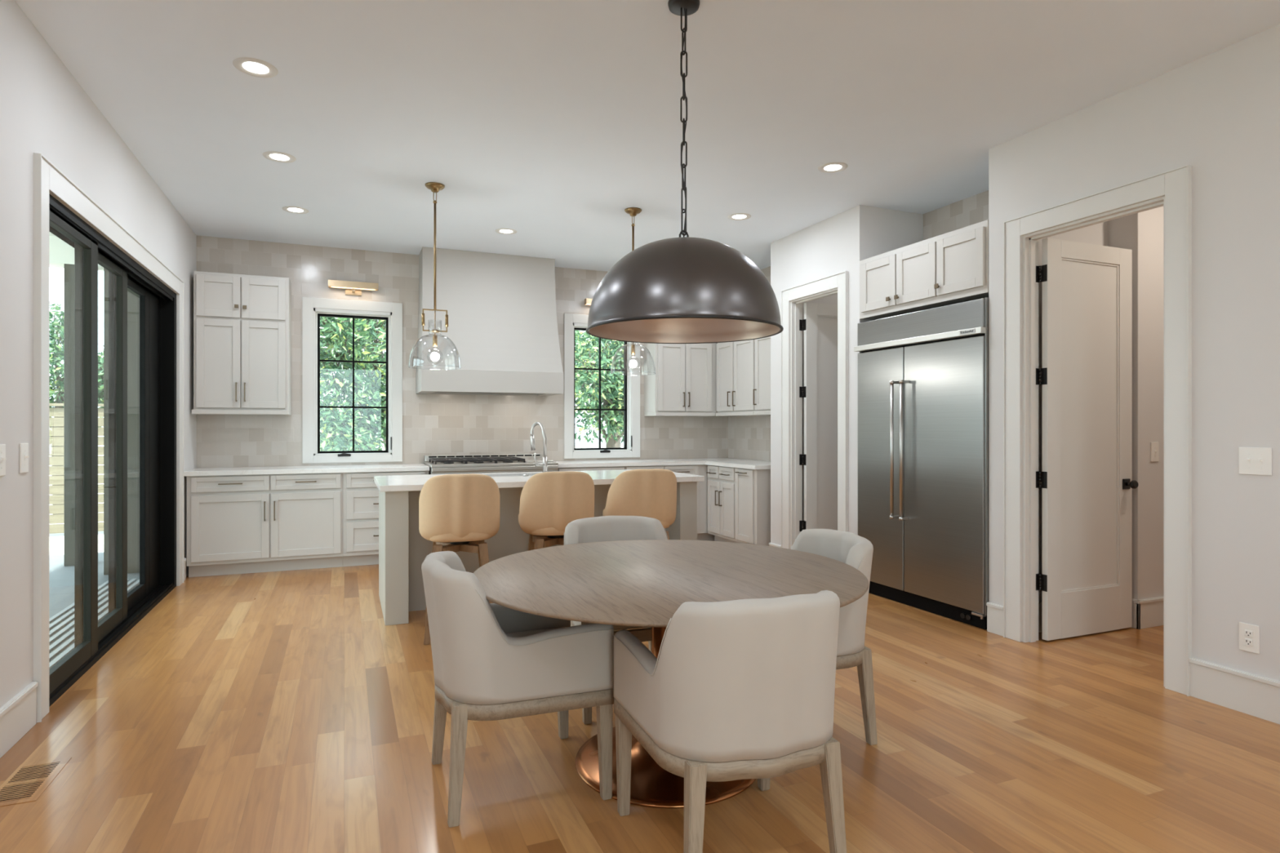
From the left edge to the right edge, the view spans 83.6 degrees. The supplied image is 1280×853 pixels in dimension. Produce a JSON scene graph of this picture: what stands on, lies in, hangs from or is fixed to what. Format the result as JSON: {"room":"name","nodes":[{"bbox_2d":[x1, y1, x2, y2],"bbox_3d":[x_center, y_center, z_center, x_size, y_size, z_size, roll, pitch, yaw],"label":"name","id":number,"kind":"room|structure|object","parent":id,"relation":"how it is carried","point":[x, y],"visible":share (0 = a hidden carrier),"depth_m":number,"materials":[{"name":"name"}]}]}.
{"room":"eat-in kitchen","nodes":[
{"label":"eat-in kitchen","id":0,"kind":"room"},
{"bbox_2d":[48,231,103,271],"bbox_3d":[-3.647,-1.772,1.468,2.780,0.365,12.500,0,0,-22],"label":"ceiling","id":1,"kind":"structure","parent":0,"point":[60,253],"depth_m":6.97,"materials":[{"name":"paint"}]},
{"bbox_2d":[48,552,139,662],"bbox_3d":[-4.186,1.430,1.462,3.780,0.130,12.900,0,0,-22],"label":"floor","id":2,"kind":"structure","parent":0,"point":[61,578],"depth_m":6.11,"materials":[{"name":"grey concrete"}]},
{"bbox_2d":[63,263,74,566],"bbox_3d":[-5.563,-0.113,7.127,0.220,2.955,0.218,0,0,-22],"label":"porch post","id":3,"kind":"object","parent":2,"relation":"on","point":[68,269],"visible":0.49,"depth_m":7.00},
{"bbox_2d":[48,578,139,668],"bbox_3d":[-3.866,1.359,4.840,0.390,0.012,3.300,0,0,-22],"label":"drain","id":4,"kind":"object","parent":2,"relation":"on","point":[103,615],"visible":0.29,"depth_m":4.89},
{"bbox_2d":[0,0,196,707],"bbox_3d":[-2.070,-0.230,1.514,0.160,3.050,11.180,0,0,-22],"label":"wall","id":5,"kind":"structure","parent":0,"point":[44,109],"depth_m":3.09,"materials":[{"name":"paint"}]},
{"bbox_2d":[0,444,6,475],"bbox_3d":[-2.504,0.133,2.801,0.020,0.125,0.120,0,0,-22],"label":"light switch","id":6,"kind":"object","parent":5,"relation":"attached to","point":[2,446],"visible":1,"depth_m":2.83,"materials":[{"name":"plastic"}]},
{"bbox_2d":[19,443,29,473],"bbox_3d":[-2.598,0.133,3.027,0.020,0.125,0.075,0,0,-22],"label":"light switch","id":7,"kind":"object","parent":5,"relation":"attached to","point":[24,447],"visible":1,"depth_m":3.02,"materials":[{"name":"plastic"}]},
{"bbox_2d":[0,557,186,758],"bbox_3d":[-1.849,1.202,1.216,0.022,0.185,10.460,0,0,-22],"label":"baseboard","id":8,"kind":"structure","parent":5,"relation":"attached to","point":[18,716],"depth_m":2.94,"materials":[{"name":"paint"}]},
{"bbox_2d":[33,152,183,722],"bbox_3d":[-3.213,0.050,4.526,0.028,2.491,3.022,0,0,-22],"label":"trim","id":9,"kind":"structure","parent":5,"relation":"attached to","point":[47,178],"depth_m":3.21,"materials":[{"name":"paint"}]},
{"bbox_2d":[48,193,176,706],"bbox_3d":[-3.280,0.110,4.442,0.155,2.370,2.884,0,0,-22],"label":"door","id":10,"kind":"structure","parent":5,"relation":"in","point":[93,639],"depth_m":4.58,"materials":[{"name":"black metal"}]},
{"bbox_2d":[103,267,139,574],"bbox_3d":[-4.663,-0.245,6.756,0.620,3.216,0.150,0,0,-22],"label":"wall","id":11,"kind":"structure","parent":0,"point":[133,299],"depth_m":6.65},
{"bbox_2d":[196,235,728,467],"bbox_3d":[-1.535,-0.230,7.702,5.875,3.050,0.150,0,0,-22],"label":"wall","id":12,"kind":"structure","parent":0,"point":[433,424],"depth_m":7.27,"materials":[{"name":"tile"}]},
{"bbox_2d":[191,271,291,414],"bbox_3d":[-3.626,-0.738,6.547,0.766,1.255,0.384,0,0,-22],"label":"upper cabinet","id":13,"kind":"object","parent":12,"relation":"attached to","point":[242,322],"visible":1,"depth_m":6.41,"materials":[{"name":"paint"}]},
{"bbox_2d":[302,297,402,463],"bbox_3d":[-2.852,-0.447,7.125,0.916,1.603,0.191,0,0,-22],"label":"window","id":14,"kind":"structure","parent":12,"relation":"in","point":[313,308],"depth_m":7.08,"materials":[{"name":"paint"}]},
{"bbox_2d":[328,280,378,295],"bbox_3d":[-2.816,-1.357,7.032,0.456,0.117,0.110,0,0,-22],"label":"picture light","id":15,"kind":"object","parent":12,"relation":"attached to","point":[351,287],"visible":1,"depth_m":7.01,"materials":[{"name":"gold metal"}]},
{"bbox_2d":[415,246,563,395],"bbox_3d":[-1.535,-1.044,7.307,1.394,1.419,0.578,0,0,-22],"label":"range hood","id":16,"kind":"object","parent":12,"relation":"attached to","point":[500,308],"visible":0.99,"depth_m":7.15,"materials":[{"name":"paint"}]},
{"bbox_2d":[584,297,592,305],"bbox_3d":[-0.402,-1.357,8.030,0.456,0.117,0.110,0,0,-22],"label":"picture light","id":17,"kind":"object","parent":12,"relation":"attached to","point":[588,301],"visible":0.1,"depth_m":7.91,"materials":[{"name":"gold metal"}]},
{"bbox_2d":[564,313,639,458],"bbox_3d":[-0.440,-0.447,8.122,0.906,1.603,0.191,0,0,-22],"label":"window","id":18,"kind":"structure","parent":12,"relation":"in","point":[572,322],"depth_m":8.14,"materials":[{"name":"paint"}]},
{"bbox_2d":[644,342,715,416],"bbox_3d":[0.472,-0.743,8.241,0.770,1.245,0.384,0,0,-22],"label":"upper cabinet","id":19,"kind":"object","parent":12,"relation":"attached to","point":[683,384],"visible":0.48,"depth_m":8.10,"materials":[{"name":"paint"}]},
{"bbox_2d":[644,412,715,416],"bbox_3d":[0.456,-0.140,8.245,0.744,0.040,0.340,0,0,-22],"label":"light","id":20,"kind":"object","parent":19,"relation":"attached to","point":[646,414],"depth_m":8.09,"materials":[{"name":"paint"}]},
{"bbox_2d":[0,564,1279,852],"bbox_3d":[1.582,1.325,2.953,8.020,0.060,11.350,0,0,-22],"label":"floor","id":21,"kind":"structure","parent":0,"point":[271,712],"depth_m":2.85,"materials":[{"name":"brown wood"}]},
{"bbox_2d":[0,757,71,806],"bbox_3d":[-2.238,1.294,2.602,0.180,0.002,0.350,0,0,-22],"label":"floor vent","id":22,"kind":"object","parent":21,"relation":"in","point":[23,783],"visible":1,"depth_m":2.61,"materials":[{"name":"brown wood"}]},
{"bbox_2d":[186,472,342,577],"bbox_3d":[-3.372,0.858,6.527,1.222,0.874,0.614,0,0,-22],"label":"base cabinet","id":23,"kind":"object","parent":21,"relation":"on","point":[237,524],"visible":1,"depth_m":6.28,"materials":[{"name":"paint"}]},
{"bbox_2d":[183,463,429,476],"bbox_3d":[-3.034,0.400,6.680,2.002,0.040,0.594,0,0,-22],"label":"countertop","id":24,"kind":"structure","parent":23,"relation":"on","point":[400,467],"depth_m":6.49,"materials":[{"name":"white stone"}]},
{"bbox_2d":[342,471,428,566],"bbox_3d":[-2.458,0.858,6.905,0.755,0.874,0.614,0,0,-22],"label":"base cabinet","id":25,"kind":"object","parent":21,"relation":"on","point":[360,491],"visible":0.49,"depth_m":6.58,"materials":[{"name":"paint"}]},
{"bbox_2d":[418,474,499,644],"bbox_3d":[-1.130,0.790,4.489,0.490,1.010,0.473,0,0,-16],"label":"bar stool","id":26,"kind":"object","parent":21,"relation":"on","point":[457,513],"visible":0.89,"depth_m":4.31,"materials":[{"name":"beige leather"}]},
{"bbox_2d":[423,453,558,474],"bbox_3d":[-1.502,0.795,7.228,1.236,1.000,0.732,0,0,-22],"label":"gas range","id":27,"kind":"object","parent":21,"relation":"on","point":[498,463],"visible":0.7,"depth_m":7.03,"materials":[{"name":"silver metal"}]},
{"bbox_2d":[421,551,613,827],"bbox_3d":[-0.483,0.881,2.630,0.614,0.828,0.588,0,0,-22],"label":"dining chair","id":28,"kind":"object","parent":21,"relation":"on","point":[491,661],"visible":0.9,"depth_m":2.38,"materials":[{"name":"beige fabric"}]},
{"bbox_2d":[373,469,704,625],"bbox_3d":[-0.777,0.838,5.495,2.340,0.915,0.990,0,0,-22],"label":"kitchen island","id":29,"kind":"object","parent":21,"relation":"on","point":[402,549],"visible":0.31,"depth_m":5.05,"materials":[{"name":"paint"}]},
{"bbox_2d":[530,422,547,472],"bbox_3d":[-0.787,0.171,5.585,0.122,0.416,0.187,0,0,-22],"label":"kitchen faucet","id":30,"kind":"object","parent":29,"relation":"on","point":[544,464],"visible":0.88,"depth_m":5.53,"materials":[{"name":"silver metal"}]},
{"bbox_2d":[518,471,594,551],"bbox_3d":[-0.551,0.790,4.745,0.490,1.010,0.473,0,0,-16],"label":"bar stool","id":31,"kind":"object","parent":21,"relation":"on","point":[549,501],"visible":0.7,"depth_m":4.55,"materials":[{"name":"beige leather"}]},
{"bbox_2d":[558,466,624,471],"bbox_3d":[-0.603,0.858,7.671,0.745,0.874,0.614,0,0,-22],"label":"base cabinet","id":32,"kind":"object","parent":21,"relation":"on","point":[620,468],"visible":0.02,"depth_m":7.42,"materials":[{"name":"paint"}]},
{"bbox_2d":[553,457,770,469],"bbox_3d":[0.311,0.400,7.502,2.313,0.040,1.629,0,0,-22],"label":"countertop","id":33,"kind":"structure","parent":32,"relation":"on","point":[726,462],"depth_m":7.65,"materials":[{"name":"white stone"}]},
{"bbox_2d":[564,515,667,724],"bbox_3d":[-0.073,0.881,3.484,0.588,0.828,0.614,0,0,-18],"label":"dining chair","id":34,"kind":"object","parent":21,"relation":"on","point":[604,528],"visible":0.17,"depth_m":3.67,"materials":[{"name":"beige fabric"}]},
{"bbox_2d":[602,468,676,539],"bbox_3d":[0.008,0.790,5.002,0.490,1.010,0.473,0,0,-15],"label":"bar stool","id":35,"kind":"object","parent":21,"relation":"on","point":[648,493],"visible":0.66,"depth_m":4.81,"materials":[{"name":"beige leather"}]},
{"bbox_2d":[624,464,714,541],"bbox_3d":[0.464,0.858,8.112,1.560,0.874,0.614,0,0,-22],"label":"base cabinet","id":36,"kind":"object","parent":21,"relation":"on","point":[695,469],"visible":0.16,"depth_m":7.93,"materials":[{"name":"paint"}]},
{"bbox_2d":[473,539,869,808],"bbox_3d":[0.106,0.926,2.781,1.494,0.738,1.494,0,0,-22],"label":"dining table","id":37,"kind":"object","parent":21,"relation":"on","point":[640,583],"visible":0.63,"depth_m":2.61,"materials":[{"name":"grey wood"}]},
{"bbox_2d":[706,464,738,542],"bbox_3d":[1.113,0.858,7.749,0.638,0.874,0.616,0,0,-22],"label":"base cabinet","id":38,"kind":"object","parent":21,"relation":"on","point":[721,479],"visible":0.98,"depth_m":7.61,"materials":[{"name":"paint"}]},
{"bbox_2d":[613,590,846,852],"bbox_3d":[0.284,0.881,2.205,0.588,0.828,0.614,0,0,-18],"label":"dining chair","id":39,"kind":"object","parent":21,"relation":"on","point":[741,689],"visible":1,"depth_m":1.95,"materials":[{"name":"beige fabric"}]},
{"bbox_2d":[734,467,770,546],"bbox_3d":[1.308,0.858,7.278,0.638,0.874,0.402,0,0,-22],"label":"base cabinet","id":40,"kind":"object","parent":21,"relation":"on","point":[752,486],"visible":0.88,"depth_m":7.04,"materials":[{"name":"paint"}]},
{"bbox_2d":[790,528,877,745],"bbox_3d":[0.662,0.881,3.082,0.614,0.828,0.588,0,0,-16],"label":"dining chair","id":41,"kind":"object","parent":21,"relation":"on","point":[852,549],"visible":0.23,"depth_m":2.91,"materials":[{"name":"beige fabric"}]},
{"bbox_2d":[853,297,988,629],"bbox_3d":[2.205,0.237,5.191,0.719,2.109,1.222,0,0,-22],"label":"refrigerator","id":42,"kind":"object","parent":21,"relation":"on","point":[923,375],"visible":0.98,"depth_m":4.95,"materials":[{"name":"metal"}]},
{"bbox_2d":[14,0,1279,271],"bbox_3d":[1.582,-1.815,2.953,8.020,0.120,11.350,0,0,-22],"label":"ceiling","id":43,"kind":"structure","parent":0,"point":[544,121],"depth_m":3.83,"materials":[{"name":"paint"}]},
{"bbox_2d":[232,57,278,77],"bbox_3d":[-1.878,-1.751,3.498,0.196,0.006,0.196,0,0,-22],"label":"recessed light","id":44,"kind":"object","parent":43,"relation":"in","point":[254,67],"visible":1,"depth_m":3.49,"materials":[{"name":"paint"}]},
{"bbox_2d":[262,151,296,163],"bbox_3d":[-2.346,-1.751,4.657,0.196,0.006,0.196,0,0,-22],"label":"recessed light","id":45,"kind":"object","parent":43,"relation":"in","point":[279,157],"visible":1,"depth_m":4.65,"materials":[{"name":"paint"}]},
{"bbox_2d":[282,205,308,213],"bbox_3d":[-2.789,-1.751,5.794,0.196,0.006,0.196,0,0,-22],"label":"recessed light","id":46,"kind":"object","parent":43,"relation":"in","point":[296,210],"visible":1,"depth_m":5.79,"materials":[{"name":"paint"}]},
{"bbox_2d":[408,182,461,369],"bbox_3d":[-1.491,-1.091,5.205,0.369,1.328,0.369,0,0,-22],"label":"glass pendant","id":47,"kind":"object","parent":43,"relation":"hanging from","point":[434,187],"visible":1,"depth_m":5.20,"materials":[{"name":"gold metal"}]},
{"bbox_2d":[432,311,437,346],"bbox_3d":[-1.491,-0.715,5.205,0.032,0.265,0.033,0,0,-22],"label":"socket","id":48,"kind":"object","parent":47,"relation":"attached to","point":[434,331],"depth_m":5.19,"materials":[{"name":"gold metal"}]},
{"bbox_2d":[494,228,516,234],"bbox_3d":[-1.203,-1.751,6.428,0.196,0.006,0.196,0,0,-22],"label":"recessed light","id":49,"kind":"object","parent":43,"relation":"in","point":[503,231],"visible":1,"depth_m":6.43,"materials":[{"name":"paint"}]},
{"bbox_2d":[610,207,656,375],"bbox_3d":[-0.055,-1.091,5.798,0.369,1.328,0.369,0,0,-22],"label":"glass pendant","id":50,"kind":"object","parent":43,"relation":"hanging from","point":[633,211],"visible":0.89,"depth_m":5.78,"materials":[{"name":"gold metal"}]},
{"bbox_2d":[631,342,635,355],"bbox_3d":[-0.055,-0.715,5.798,0.032,0.265,0.033,0,0,-22],"label":"socket","id":51,"kind":"object","parent":50,"relation":"attached to","point":[633,346],"depth_m":5.78,"materials":[{"name":"gold metal"}]},
{"bbox_2d":[586,0,783,343],"bbox_3d":[0.182,-1.071,2.964,0.809,1.366,0.809,0,0,-43],"label":"dome pendant","id":52,"kind":"object","parent":43,"relation":"hanging from","point":[684,290],"visible":1,"depth_m":2.69,"materials":[{"name":"grey metal"}]},
{"bbox_2d":[727,213,751,220],"bbox_3d":[0.829,-1.751,5.980,0.196,0.006,0.196,0,0,-22],"label":"recessed light","id":53,"kind":"object","parent":43,"relation":"in","point":[737,216],"visible":1,"depth_m":5.98,"materials":[{"name":"paint"}]},
{"bbox_2d":[817,162,848,173],"bbox_3d":[1.305,-1.751,4.846,0.196,0.006,0.196,0,0,-22],"label":"recessed light","id":54,"kind":"object","parent":43,"relation":"in","point":[830,167],"visible":1,"depth_m":4.84,"materials":[{"name":"paint"}]},
{"bbox_2d":[728,266,770,461],"bbox_3d":[1.479,-0.230,7.904,0.150,3.050,1.780,0,0,-22],"label":"wall","id":55,"kind":"structure","parent":0,"point":[748,437],"depth_m":8.21,"materials":[{"name":"tile"}]},
{"bbox_2d":[715,339,765,416],"bbox_3d":[1.179,-0.743,7.911,0.394,1.245,0.828,0,0,-22],"label":"upper cabinet","id":56,"kind":"object","parent":55,"relation":"attached to","point":[735,361],"visible":0.44,"depth_m":7.81,"materials":[{"name":"paint"}]},
{"bbox_2d":[715,411,765,416],"bbox_3d":[1.188,-0.140,7.916,0.350,0.040,0.826,0,0,-22],"label":"light","id":57,"kind":"object","parent":56,"relation":"attached to","point":[719,413],"depth_m":7.88,"materials":[{"name":"paint"}]},
{"bbox_2d":[753,336,770,415],"bbox_3d":[1.426,-0.743,7.314,0.394,1.245,0.460,0,0,-22],"label":"upper cabinet","id":58,"kind":"object","parent":55,"relation":"attached to","point":[762,345],"visible":0.32,"depth_m":7.33,"materials":[{"name":"paint"}]},
{"bbox_2d":[923,190,988,239],"bbox_3d":[2.634,-0.230,5.370,0.130,3.050,1.229,0,0,-22],"label":"wall","id":59,"kind":"structure","parent":0,"point":[972,210],"depth_m":5.58,"materials":[{"name":"tile"}]},
{"bbox_2d":[770,24,1279,680],"bbox_3d":[4.139,-0.230,3.036,2.430,3.050,9.250,0,0,-22],"label":"wall","id":60,"kind":"structure","parent":0,"point":[1217,113],"depth_m":3.40,"materials":[{"name":"paint"}]},
{"bbox_2d":[791,288,837,546],"bbox_3d":[1.563,0.072,6.240,0.113,2.445,0.700,0,0,-22],"label":"trim","id":61,"kind":"structure","parent":60,"relation":"attached to","point":[796,304],"depth_m":6.53,"materials":[{"name":"paint"}]},
{"bbox_2d":[781,271,848,549],"bbox_3d":[1.497,0.019,6.213,0.028,2.552,0.922,0,0,-22],"label":"trim","id":62,"kind":"structure","parent":60,"relation":"attached to","point":[839,281],"depth_m":6.16,"materials":[{"name":"paint"}]},
{"bbox_2d":[799,302,837,531],"bbox_3d":[1.787,0.076,6.661,0.708,2.413,0.056,0,0,-22],"label":"door","id":63,"kind":"structure","parent":60,"relation":"in","point":[819,325],"depth_m":6.59,"materials":[{"name":"paint"}]},
{"bbox_2d":[859,219,988,319],"bbox_3d":[2.234,-1.080,5.204,0.668,0.460,1.222,0,0,-22],"label":"upper cabinet","id":64,"kind":"object","parent":60,"relation":"attached to","point":[950,268],"visible":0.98,"depth_m":4.99,"materials":[{"name":"paint"}]},
{"bbox_2d":[768,542,1279,724],"bbox_3d":[3.006,1.202,2.568,0.022,0.185,9.250,0,0,-22],"label":"baseboard","id":65,"kind":"structure","parent":60,"relation":"attached to","point":[1247,693],"depth_m":3.28,"materials":[{"name":"paint"}]},
{"bbox_2d":[1035,237,1138,640],"bbox_3d":[2.772,0.076,4.413,0.814,2.413,0.107,0,0,-21],"label":"door","id":66,"kind":"structure","parent":60,"relation":"in","point":[1086,483],"depth_m":4.42,"materials":[{"name":"paint"}]},
{"bbox_2d":[1022,195,1164,686],"bbox_3d":[2.510,0.072,3.948,0.113,2.445,0.820,0,0,-22],"label":"trim","id":67,"kind":"structure","parent":60,"relation":"attached to","point":[1030,242],"depth_m":4.30,"materials":[{"name":"paint"}]},
{"bbox_2d":[1003,164,1191,696],"bbox_3d":[2.444,0.019,3.921,0.028,2.552,1.042,0,0,-22],"label":"trim","id":68,"kind":"structure","parent":60,"relation":"attached to","point":[1175,184],"depth_m":3.53,"materials":[{"name":"paint"}]},
{"bbox_2d":[1239,622,1259,653],"bbox_3d":[2.742,0.952,3.222,0.009,0.125,0.078,0,0,-22],"label":"wall outlet","id":69,"kind":"object","parent":60,"relation":"attached to","point":[1249,634],"visible":1,"depth_m":3.22,"materials":[{"name":"plastic"}]},
{"bbox_2d":[1244,629,1253,637],"bbox_3d":[2.740,0.932,3.221,0.004,0.029,0.033,0,0,-22],"label":"receptacle","id":70,"kind":"object","parent":69,"relation":"attached to","point":[1247,633],"depth_m":3.22,"materials":[{"name":"plastic"}]},
{"bbox_2d":[1244,638,1253,646],"bbox_3d":[2.740,0.972,3.221,0.004,0.029,0.033,0,0,-22],"label":"receptacle","id":71,"kind":"object","parent":69,"relation":"attached to","point":[1247,642],"depth_m":3.22,"materials":[{"name":"plastic"}]},
{"bbox_2d":[1239,447,1271,475],"bbox_3d":[2.746,0.155,3.199,0.020,0.122,0.125,0,0,-22],"label":"light switch","id":72,"kind":"object","parent":60,"relation":"attached to","point":[1252,460],"visible":1,"depth_m":3.20,"materials":[{"name":"plastic"}]},
{"bbox_2d":[1107,206,1163,599],"bbox_3d":[3.536,-0.230,4.842,2.465,3.050,5.450,0,0,-22],"label":"wall","id":73,"kind":"structure","parent":0,"point":[1141,233],"depth_m":4.62,"materials":[{"name":"paint"}]},
{"bbox_2d":[1038,596,1163,632],"bbox_3d":[3.490,1.202,4.803,2.280,0.185,0.217,0,0,-22],"label":"baseboard","id":74,"kind":"structure","parent":73,"relation":"attached to","point":[1147,612],"depth_m":4.60,"materials":[{"name":"paint"}]},
{"bbox_2d":[1150,442,1159,462],"bbox_3d":[3.342,0.165,4.638,0.075,0.125,0.020,0,0,-22],"label":"light switch","id":75,"kind":"object","parent":73,"relation":"attached to","point":[1154,446],"visible":1,"depth_m":4.64,"materials":[{"name":"plastic"}]},
{"label":"outside","id":76,"kind":"structure","parent":0,"visible":0},
{"bbox_2d":[48,444,623,555],"bbox_3d":[-7.638,1.720,18.484,80.000,0.150,80.000,0,0,-22],"label":"ground","id":77,"kind":"structure","parent":76,"point":[56,540],"depth_m":10.37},
{"bbox_2d":[48,403,103,533],"bbox_3d":[-10.147,0.650,10.155,9.100,1.990,0.200,0,0,-22],"label":"fence","id":78,"kind":"object","parent":77,"relation":"on","point":[55,415],"visible":0.02,"depth_m":10.70,"materials":[{"name":"brown wood"}]},
{"bbox_2d":[48,301,103,514],"bbox_3d":[-10.111,-0.285,12.348,3.520,3.995,2.443,0,0,-8],"label":"leafy tree","id":79,"kind":"object","parent":77,"relation":"on","point":[55,359],"visible":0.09,"depth_m":12.16,"materials":[{"name":"green plant"}]},
{"bbox_2d":[320,316,386,451],"bbox_3d":[-4.415,-0.277,11.223,2.621,3.999,2.795,0,0,44],"label":"leafy tree","id":80,"kind":"object","parent":77,"relation":"on","point":[336,433],"visible":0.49,"depth_m":10.58,"materials":[{"name":"green plant"}]},
{"bbox_2d":[320,317,386,450],"bbox_3d":[-5.657,-1.204,14.507,5.169,5.875,3.315,0,0,-32],"label":"leafy tree","id":81,"kind":"object","parent":77,"relation":"on","point":[383,322],"visible":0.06,"depth_m":14.14,"materials":[{"name":"green plant"}]},
{"bbox_2d":[574,330,621,447],"bbox_3d":[-0.673,-1.052,17.100,4.918,5.507,3.088,0,0,-22],"label":"leafy tree","id":82,"kind":"object","parent":77,"relation":"on","point":[617,444],"visible":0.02,"depth_m":17.13,"materials":[{"name":"green plant"}]},
{"bbox_2d":[574,330,623,448],"bbox_3d":[-0.521,-0.217,12.848,2.569,3.855,2.587,0,0,-22],"label":"leafy tree","id":83,"kind":"object","parent":77,"relation":"on","point":[611,385],"visible":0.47,"depth_m":12.34,"materials":[{"name":"green plant"}]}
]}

